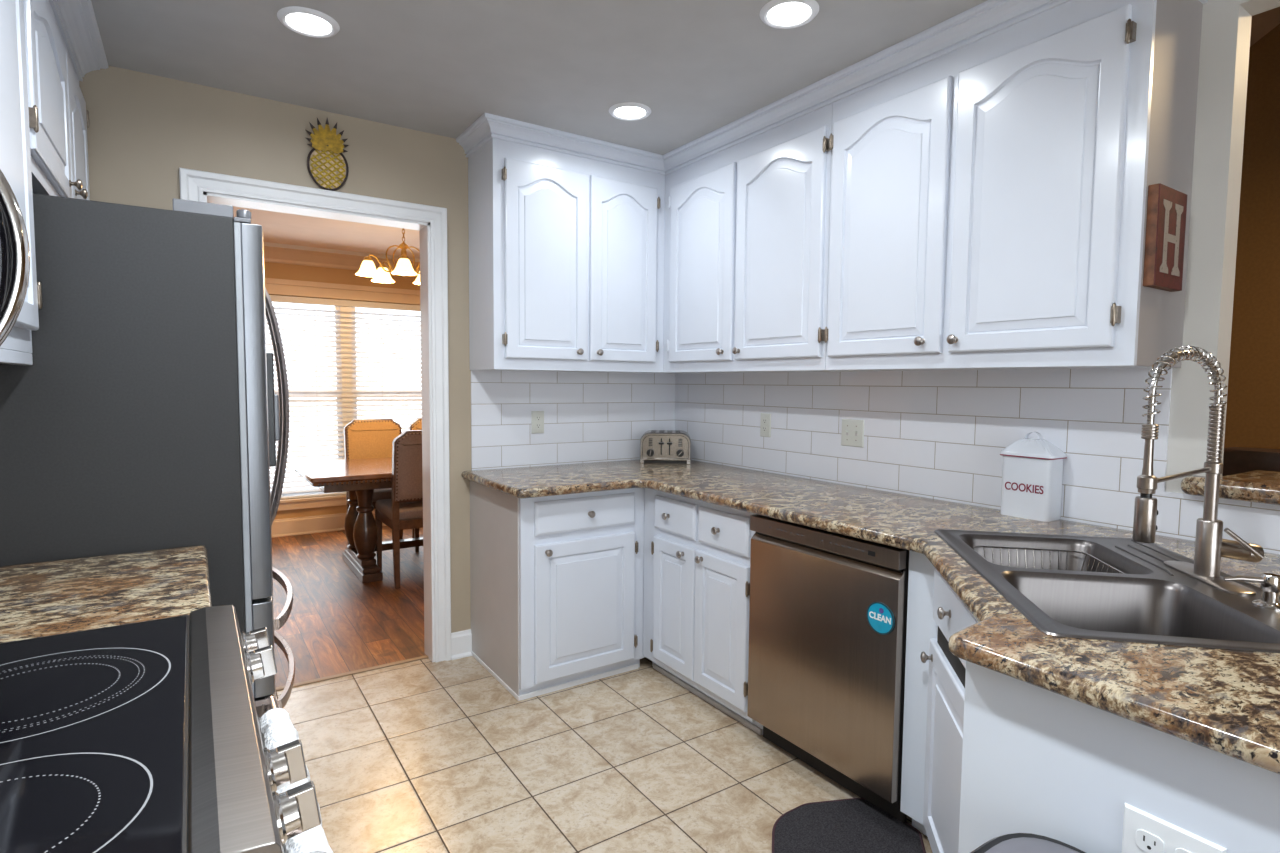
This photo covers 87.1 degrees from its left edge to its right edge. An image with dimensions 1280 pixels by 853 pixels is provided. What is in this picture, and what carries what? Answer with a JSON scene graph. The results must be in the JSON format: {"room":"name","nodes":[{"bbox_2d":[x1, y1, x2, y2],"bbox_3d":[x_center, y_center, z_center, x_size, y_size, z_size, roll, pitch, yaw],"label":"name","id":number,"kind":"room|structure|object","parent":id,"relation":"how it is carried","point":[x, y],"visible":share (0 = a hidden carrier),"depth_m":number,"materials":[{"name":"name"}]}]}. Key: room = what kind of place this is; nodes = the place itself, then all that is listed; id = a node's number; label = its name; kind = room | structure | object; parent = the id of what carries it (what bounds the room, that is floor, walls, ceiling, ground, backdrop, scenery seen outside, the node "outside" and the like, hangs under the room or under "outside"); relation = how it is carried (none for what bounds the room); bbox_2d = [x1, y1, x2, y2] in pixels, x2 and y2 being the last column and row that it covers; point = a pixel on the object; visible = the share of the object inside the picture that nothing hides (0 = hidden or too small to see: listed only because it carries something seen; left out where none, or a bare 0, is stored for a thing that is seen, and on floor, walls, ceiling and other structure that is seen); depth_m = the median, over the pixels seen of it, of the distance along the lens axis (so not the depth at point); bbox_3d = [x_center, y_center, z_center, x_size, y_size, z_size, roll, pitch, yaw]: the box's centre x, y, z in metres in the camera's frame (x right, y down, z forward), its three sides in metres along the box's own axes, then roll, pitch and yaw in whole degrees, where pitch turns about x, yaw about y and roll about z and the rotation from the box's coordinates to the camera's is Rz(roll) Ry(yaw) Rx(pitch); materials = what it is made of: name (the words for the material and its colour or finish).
{"room":"kitchen","nodes":[
{"label":"kitchen","id":0,"kind":"room"},
{"bbox_2d":[79,65,470,632],"bbox_3d":[-1.063,-0.107,3.162,3.170,2.471,0.120,-2,4,-34],"label":"wall","id":1,"kind":"structure","parent":0,"point":[143,128],"depth_m":2.74,"materials":[{"name":"beige paint"}]},
{"bbox_2d":[49,0,107,81],"bbox_3d":[-1.265,-1.194,1.375,0.084,0.075,2.500,-2,4,-34],"label":"trim","id":2,"kind":"structure","parent":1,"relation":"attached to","point":[76,19],"depth_m":2.15,"materials":[{"name":"white paint"}]},
{"bbox_2d":[179,168,450,661],"bbox_3d":[-1.333,0.072,2.910,1.024,2.142,0.021,-2,4,-34],"label":"trim","id":3,"kind":"structure","parent":1,"relation":"attached to","point":[193,183],"depth_m":3.12,"materials":[{"name":"white paint"}]},
{"bbox_2d":[203,192,434,661],"bbox_3d":[-1.375,0.104,2.975,0.880,2.070,0.132,-2,4,-34],"label":"door frame","id":4,"kind":"structure","parent":1,"relation":"in","point":[423,227],"depth_m":3.16,"materials":[{"name":"white paint"}]},
{"bbox_2d":[305,118,348,190],"bbox_3d":[-1.314,-1.147,2.833,0.168,0.305,0.014,-2,4,-34],"label":"art","id":5,"kind":"object","parent":1,"relation":"attached to","point":[327,166],"visible":1,"depth_m":2.83,"materials":[{"name":"metal"}]},
{"bbox_2d":[276,655,428,690],"bbox_3d":[-1.388,1.133,3.048,0.852,0.006,0.030,-2,4,-34],"label":"threshold strip","id":6,"kind":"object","parent":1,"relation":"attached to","point":[425,656],"depth_m":3.09,"materials":[{"name":"brown wood"}]},
{"bbox_2d":[451,629,471,659],"bbox_3d":[-0.869,1.063,3.285,0.106,0.125,0.026,-2,4,-34],"label":"baseboard","id":7,"kind":"structure","parent":1,"relation":"attached to","point":[461,641],"depth_m":3.28,"materials":[{"name":"white paint"}]},
{"bbox_2d":[468,138,664,372],"bbox_3d":[-0.332,-0.777,3.309,0.918,1.007,0.363,-2,4,-34],"label":"upper cabinet","id":8,"kind":"object","parent":1,"relation":"attached to","point":[566,251],"visible":1,"depth_m":3.14,"materials":[{"name":"white paint"}]},
{"bbox_2d":[471,370,674,470],"bbox_3d":[-0.303,-0.047,3.595,1.229,0.510,0.008,-2,4,-34],"label":"tiled wall","id":9,"kind":"structure","parent":1,"relation":"attached to","point":[589,417],"depth_m":3.53,"materials":[{"name":"white tile"}]},
{"bbox_2d":[531,411,543,433],"bbox_3d":[-0.521,-0.022,3.442,0.070,0.115,0.009,-2,4,-34],"label":"wall outlet","id":10,"kind":"object","parent":9,"relation":"attached to","point":[537,417],"visible":1,"depth_m":3.44,"materials":[{"name":"beige plastic"}]},
{"bbox_2d":[535,423,540,428],"bbox_3d":[-0.519,-0.003,3.441,0.033,0.029,0.003,-2,4,-34],"label":"receptacle","id":11,"kind":"object","parent":10,"relation":"attached to","point":[537,425],"depth_m":3.44,"materials":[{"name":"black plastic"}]},
{"bbox_2d":[264,262,419,518],"bbox_3d":[-2.498,-0.314,6.192,5.200,2.471,0.120,-2,4,-34],"label":"wall","id":12,"kind":"structure","parent":0,"point":[271,270],"depth_m":5.91,"materials":[{"name":"beige paint"}]},
{"bbox_2d":[271,510,386,537],"bbox_3d":[-2.467,0.849,6.205,5.200,0.150,0.028,-2,4,-34],"label":"baseboard","id":13,"kind":"structure","parent":12,"relation":"attached to","point":[329,522],"depth_m":5.91,"materials":[{"name":"beige paint"}]},
{"bbox_2d":[264,242,419,275],"bbox_3d":[-2.430,-1.468,6.031,5.200,0.145,0.088,-2,4,-34],"label":"trim","id":14,"kind":"structure","parent":12,"relation":"attached to","point":[271,254],"depth_m":5.81,"materials":[{"name":"beige paint"}]},
{"bbox_2d":[265,278,420,510],"bbox_3d":[-2.631,-0.278,6.060,2.080,1.965,0.145,-2,4,-34],"label":"window","id":15,"kind":"structure","parent":12,"relation":"in","point":[273,286],"depth_m":6.01,"materials":[{"name":"beige paint"}]},
{"bbox_2d":[266,295,421,498],"bbox_3d":[-2.634,-0.255,6.056,1.840,1.740,0.058,-2,4,-34],"label":"window blind","id":16,"kind":"object","parent":15,"relation":"attached to","point":[274,298],"visible":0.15,"depth_m":6.00,"materials":[{"name":"white plastic"}]},
{"bbox_2d":[91,0,986,258],"bbox_3d":[-0.020,-1.337,2.405,5.200,0.100,9.050,-2,4,-34],"label":"ceiling","id":17,"kind":"structure","parent":0,"point":[700,67],"depth_m":2.35,"materials":[{"name":"paint"}]},
{"bbox_2d":[277,6,339,37],"bbox_3d":[-1.046,-1.273,2.129,0.178,0.011,0.178,-2,4,-34],"label":"recessed light","id":18,"kind":"object","parent":17,"relation":"in","point":[309,22],"visible":1,"depth_m":2.12,"materials":[{"name":"white paint"}]},
{"bbox_2d":[286,13,330,33],"bbox_3d":[-1.046,-1.276,2.129,0.134,0.004,0.134,-2,5,-38],"label":"diffuser","id":19,"kind":"object","parent":18,"relation":"attached to","point":[300,23],"depth_m":2.13,"materials":[{"name":"white plastic"}]},
{"bbox_2d":[356,228,419,284],"bbox_3d":[-1.668,-1.243,4.708,0.610,0.412,0.625,-2,4,-34],"label":"chandelier","id":20,"kind":"object","parent":17,"relation":"hanging from","point":[403,267],"visible":0.75,"depth_m":4.64,"materials":[{"name":"white glass"}]},
{"bbox_2d":[609,102,650,120],"bbox_3d":[-0.042,-1.308,2.804,0.178,0.011,0.178,-2,4,-34],"label":"recessed light","id":21,"kind":"object","parent":17,"relation":"in","point":[628,111],"visible":1,"depth_m":2.79,"materials":[{"name":"white paint"}]},
{"bbox_2d":[614,107,645,117],"bbox_3d":[-0.042,-1.311,2.804,0.134,0.004,0.134,2,4,25],"label":"diffuser","id":22,"kind":"object","parent":21,"relation":"attached to","point":[619,112],"depth_m":2.81,"materials":[{"name":"white plastic"}]},
{"bbox_2d":[759,0,818,28],"bbox_3d":[0.453,-1.255,2.048,0.178,0.011,0.178,-2,4,-34],"label":"recessed light","id":23,"kind":"object","parent":17,"relation":"in","point":[779,14],"visible":1,"depth_m":2.04,"materials":[{"name":"white paint"}]},
{"bbox_2d":[767,2,810,24],"bbox_3d":[0.453,-1.258,2.048,0.134,0.004,0.134,2,4,25],"label":"diffuser","id":24,"kind":"object","parent":23,"relation":"attached to","point":[778,13],"depth_m":2.05,"materials":[{"name":"white plastic"}]},
{"bbox_2d":[272,526,932,852],"bbox_3d":[-0.042,1.228,2.570,5.200,0.100,9.050,-2,4,-34],"label":"floor","id":25,"kind":"structure","parent":0,"point":[424,755],"depth_m":2.46,"materials":[{"name":"beige tile"}]},
{"bbox_2d":[0,193,294,720],"bbox_3d":[-1.537,0.302,2.036,0.853,1.792,0.905,-2,4,-34],"label":"refrigerator","id":26,"kind":"object","parent":25,"relation":"on","point":[146,414],"visible":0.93,"depth_m":1.68,"materials":[{"name":"grey metal"}]},
{"bbox_2d":[0,605,320,852],"bbox_3d":[-0.785,0.820,0.790,0.708,0.932,0.766,-2,4,-34],"label":"range","id":27,"kind":"object","parent":25,"relation":"on","point":[145,736],"visible":1,"depth_m":0.77,"materials":[{"name":"grey metal"}]},
{"bbox_2d":[0,615,189,852],"bbox_3d":[-0.834,0.377,0.726,0.582,0.024,0.762,-2,4,-34],"label":"cooktop","id":28,"kind":"object","parent":27,"relation":"in","point":[95,723],"depth_m":0.77,"materials":[{"name":"black glass"}]},
{"bbox_2d":[259,708,333,852],"bbox_3d":[-0.513,0.671,0.998,0.063,0.346,0.426,-2,4,-34],"label":"dish towel","id":29,"kind":"object","parent":27,"relation":"hanging from","point":[277,729],"visible":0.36,"depth_m":1.05,"materials":[{"name":"white fabric"}]},
{"bbox_2d":[292,457,422,582],"bbox_3d":[-1.429,0.631,5.136,2.070,0.740,0.960,-2,4,-34],"label":"dining table","id":30,"kind":"object","parent":25,"relation":"on","point":[359,477],"visible":0.48,"depth_m":4.59,"materials":[{"name":"brown wood"}]},
{"bbox_2d":[344,419,418,551],"bbox_3d":[-2.074,0.466,5.393,0.448,1.025,0.609,-2,4,-34],"label":"dining chair","id":31,"kind":"object","parent":25,"relation":"on","point":[363,438],"visible":0.47,"depth_m":5.50,"materials":[{"name":"brown wood"}]},
{"bbox_2d":[375,430,422,588],"bbox_3d":[-1.526,0.519,4.637,0.448,1.025,0.609,-2,4,-34],"label":"dining chair","id":32,"kind":"object","parent":25,"relation":"on","point":[404,510],"visible":0.53,"depth_m":4.35,"materials":[{"name":"brown wood"}]},
{"bbox_2d":[409,418,421,537],"bbox_3d":[-1.642,0.451,5.680,0.448,1.025,0.609,-2,4,-34],"label":"dining chair","id":33,"kind":"object","parent":25,"relation":"on","point":[417,424],"visible":0.1,"depth_m":5.74,"materials":[{"name":"brown wood"}]},
{"bbox_2d":[470,481,644,700],"bbox_3d":[-0.144,0.688,3.366,1.228,0.875,0.647,-2,4,-34],"label":"base cabinet","id":34,"kind":"object","parent":25,"relation":"on","point":[557,581],"visible":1,"depth_m":2.96,"materials":[{"name":"white paint"}]},
{"bbox_2d":[643,488,762,734],"bbox_3d":[0.456,0.717,2.987,0.659,0.875,0.744,-2,4,-34],"label":"base cabinet","id":35,"kind":"object","parent":25,"relation":"on","point":[696,594],"visible":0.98,"depth_m":2.77,"materials":[{"name":"white paint"}]},
{"bbox_2d":[747,514,908,822],"bbox_3d":[0.824,0.759,2.403,0.605,0.863,0.628,-2,4,-34],"label":"dishwasher","id":36,"kind":"object","parent":25,"relation":"on","point":[825,688],"visible":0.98,"depth_m":2.18,"materials":[{"name":"silver metal"}]},
{"bbox_2d":[867,602,894,634],"bbox_3d":[0.718,0.572,2.011,0.004,0.096,0.096,-2,4,-34],"label":"magnet","id":37,"kind":"object","parent":36,"relation":"attached to","point":[880,618],"visible":1,"depth_m":2.01},
{"bbox_2d":[772,798,925,852],"bbox_3d":[0.526,1.237,1.645,0.432,0.011,1.128,1,4,14],"label":"floor mat","id":38,"kind":"object","parent":25,"relation":"on","point":[851,825],"visible":0.98,"depth_m":2.02,"materials":[{"name":"black rubber"}]},
{"bbox_2d":[970,833,1085,852],"bbox_3d":[0.598,0.964,0.823,0.343,0.663,0.468,-2,4,-34],"label":"trash bin","id":39,"kind":"object","parent":25,"relation":"on","point":[1016,842],"visible":1,"depth_m":1.01,"materials":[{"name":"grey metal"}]},
{"bbox_2d":[900,551,1279,852],"bbox_3d":[1.121,0.820,1.477,1.223,0.875,1.235,-2,4,-34],"label":"base cabinet","id":40,"kind":"object","parent":25,"relation":"on","point":[987,754],"visible":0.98,"depth_m":1.09,"materials":[{"name":"white paint"}]},
{"bbox_2d":[462,459,1279,774],"bbox_3d":[0.568,0.308,2.244,1.274,0.038,3.241,-2,4,-34],"label":"countertop","id":41,"kind":"structure","parent":40,"relation":"on","point":[1224,701],"depth_m":1.28,"materials":[{"name":"stone"}]},
{"bbox_2d":[640,430,690,463],"bbox_3d":[0.140,0.109,3.672,0.272,0.168,0.218,1,4,3],"label":"toaster","id":42,"kind":"object","parent":41,"relation":"on","point":[656,446],"visible":1,"depth_m":3.59,"materials":[{"name":"metal"}]},
{"bbox_2d":[1000,432,1066,521],"bbox_3d":[1.285,0.157,2.208,0.110,0.280,0.172,-2,4,-34],"label":"canister","id":43,"kind":"object","parent":41,"relation":"on","point":[1032,469],"visible":1,"depth_m":2.17,"materials":[{"name":"white ceramic"}]},
{"bbox_2d":[934,529,1279,652],"bbox_3d":[1.054,0.431,1.528,0.559,0.198,0.860,1,4,11],"label":"sink","id":44,"kind":"object","parent":41,"relation":"in","point":[1153,602],"visible":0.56,"depth_m":1.51,"materials":[{"name":"metal"}]},
{"bbox_2d":[972,546,1124,573],"bbox_3d":[1.044,0.428,1.739,0.296,0.162,0.300,1,4,11],"label":"dish rack","id":45,"kind":"object","parent":44,"relation":"in","point":[973,547],"visible":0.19,"depth_m":1.86,"materials":[{"name":"silver metal"}]},
{"bbox_2d":[1223,573,1279,610],"bbox_3d":[1.211,0.317,1.327,0.099,0.065,0.052,3,4,35],"label":"soap dispenser","id":46,"kind":"object","parent":44,"relation":"on","point":[1269,582],"visible":1,"depth_m":1.31,"materials":[{"name":"silver metal"}]},
{"bbox_2d":[1133,346,1263,594],"bbox_3d":[1.219,0.085,1.447,0.357,0.514,0.183,-3,5,-41],"label":"faucet","id":47,"kind":"object","parent":41,"relation":"on","point":[1210,546],"visible":1,"depth_m":1.47,"materials":[{"name":"silver metal"}]},
{"bbox_2d":[1122,803,1226,852],"bbox_3d":[0.734,0.609,0.934,0.009,0.115,0.116,-2,4,-34],"label":"wall outlet","id":48,"kind":"object","parent":40,"relation":"attached to","point":[1143,832],"visible":1,"depth_m":0.94,"materials":[{"name":"white plastic"}]},
{"bbox_2d":[1136,829,1163,852],"bbox_3d":[0.719,0.588,0.950,0.003,0.029,0.033,-2,4,-34],"label":"receptacle","id":49,"kind":"object","parent":48,"relation":"attached to","point":[1147,840],"depth_m":0.95,"materials":[{"name":"white plastic"}]},
{"bbox_2d":[1175,848,1191,852],"bbox_3d":[0.745,0.591,0.912,0.003,0.029,0.033,-2,4,-34],"label":"receptacle","id":50,"kind":"object","parent":48,"relation":"attached to","point":[1177,850],"depth_m":0.92,"materials":[{"name":"white plastic"}]},
{"bbox_3d":[-1.217,0.809,1.346,0.644,0.875,0.627,-2,4,-34],"label":"base cabinet","id":51,"kind":"object","parent":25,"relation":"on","visible":0},
{"bbox_2d":[0,546,211,642],"bbox_3d":[-1.219,0.352,1.313,0.640,0.038,0.633,-2,4,-34],"label":"countertop","id":52,"kind":"structure","parent":51,"relation":"on","point":[41,599],"depth_m":1.35,"materials":[{"name":"stone"}]},
{"bbox_2d":[1165,0,1279,493],"bbox_3d":[1.798,0.016,1.634,0.100,2.471,5.600,-2,4,-34],"label":"wall","id":53,"kind":"structure","parent":0,"point":[1226,24],"depth_m":1.86,"materials":[{"name":"beige paint"}]},
{"bbox_2d":[655,103,860,373],"bbox_3d":[0.444,-0.764,3.212,0.363,1.007,1.389,-2,4,-34],"label":"upper cabinet","id":54,"kind":"object","parent":53,"relation":"attached to","point":[747,223],"visible":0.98,"depth_m":2.89,"materials":[{"name":"white paint"}]},
{"bbox_2d":[456,0,1207,174],"bbox_3d":[0.477,-1.261,2.653,2.778,0.075,0.915,3,4,33],"label":"trim","id":55,"kind":"structure","parent":53,"relation":"attached to","point":[990,17],"depth_m":2.65,"materials":[{"name":"white paint"}]},
{"bbox_2d":[675,368,1279,554],"bbox_3d":[1.118,0.031,2.562,0.008,0.510,3.292,-2,4,-34],"label":"tiled wall","id":56,"kind":"structure","parent":53,"relation":"attached to","point":[940,435],"depth_m":2.49,"materials":[{"name":"white tile"}]},
{"bbox_2d":[760,413,770,436],"bbox_3d":[0.614,-0.007,3.304,0.009,0.115,0.070,-2,4,-34],"label":"wall outlet","id":57,"kind":"object","parent":56,"relation":"attached to","point":[765,425],"visible":1,"depth_m":3.30,"materials":[{"name":"beige plastic"}]},
{"bbox_2d":[841,419,863,447],"bbox_3d":[0.900,0.028,2.868,0.016,0.115,0.116,-2,4,-34],"label":"light switch","id":58,"kind":"object","parent":56,"relation":"attached to","point":[852,434],"visible":1,"depth_m":2.87,"materials":[{"name":"beige plastic"}]},
{"bbox_2d":[824,0,1202,370],"bbox_3d":[1.112,-0.694,2.209,0.363,1.007,1.020,-2,4,-34],"label":"upper cabinet","id":59,"kind":"object","parent":53,"relation":"attached to","point":[989,195],"visible":1,"depth_m":1.95,"materials":[{"name":"white paint"}]},
{"bbox_2d":[1143,183,1186,291],"bbox_3d":[1.386,-0.493,1.776,0.182,0.256,0.027,-2,4,-34],"label":"letter sign","id":60,"kind":"object","parent":59,"relation":"attached to","point":[1166,206],"visible":1,"depth_m":1.74,"materials":[{"name":"brown wood"}]},
{"bbox_2d":[1181,470,1279,504],"bbox_3d":[1.989,0.192,1.511,0.408,0.052,1.163,-2,4,-34],"label":"bar ledge","id":61,"kind":"object","parent":53,"relation":"on","point":[1258,486],"visible":0.9,"depth_m":1.79,"materials":[{"name":"stone"}]},
{"bbox_2d":[1224,24,1279,448],"bbox_3d":[4.311,-1.753,3.184,0.100,5.846,5.600,-2,4,-34],"label":"wall","id":62,"kind":"structure","parent":0,"point":[1253,395],"depth_m":4.04,"materials":[{"name":"brown paint"}]},
{"bbox_2d":[1250,7,1279,46],"bbox_3d":[3.114,-2.918,2.305,3.000,3.628,5.600,-2,4,-34],"label":"ceiling","id":63,"kind":"structure","parent":0,"point":[1262,23],"depth_m":3.89,"materials":[{"name":"beige paint"}]},
{"bbox_3d":[-0.759,0.103,-0.062,0.100,2.471,5.600,-2,4,-34],"label":"wall","id":64,"kind":"structure","parent":0,"visible":0},
{"bbox_2d":[0,170,29,345],"bbox_3d":[-0.907,-0.278,0.631,0.432,0.450,0.760,-2,4,-34],"label":"microwave","id":65,"kind":"object","parent":64,"relation":"attached to","point":[14,243],"visible":1,"depth_m":0.92,"materials":[{"name":"silver plastic"}]},
{"bbox_2d":[0,0,42,364],"bbox_3d":[-1.324,-0.634,1.175,0.365,1.035,0.632,-2,4,-34],"label":"upper cabinet","id":66,"kind":"object","parent":64,"relation":"attached to","point":[15,152],"visible":0.73,"depth_m":1.40,"materials":[{"name":"white paint"}]},
{"bbox_2d":[23,0,89,199],"bbox_3d":[-1.801,-0.914,1.880,0.365,0.575,1.096,-2,4,-34],"label":"upper cabinet","id":67,"kind":"object","parent":64,"relation":"attached to","point":[58,114],"visible":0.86,"depth_m":1.79,"materials":[{"name":"white paint"}]},
{"bbox_3d":[3.078,1.255,2.573,3.200,0.099,5.600,-2,4,-34],"label":"floor","id":68,"kind":"structure","parent":0,"visible":0},
{"bbox_2d":[1222,447,1279,475],"bbox_3d":[2.743,0.591,2.605,1.026,1.014,0.880,-2,4,-34],"label":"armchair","id":69,"kind":"object","parent":68,"relation":"on","point":[1236,460],"visible":0.03,"depth_m":2.46,"materials":[{"name":"brown leather"}]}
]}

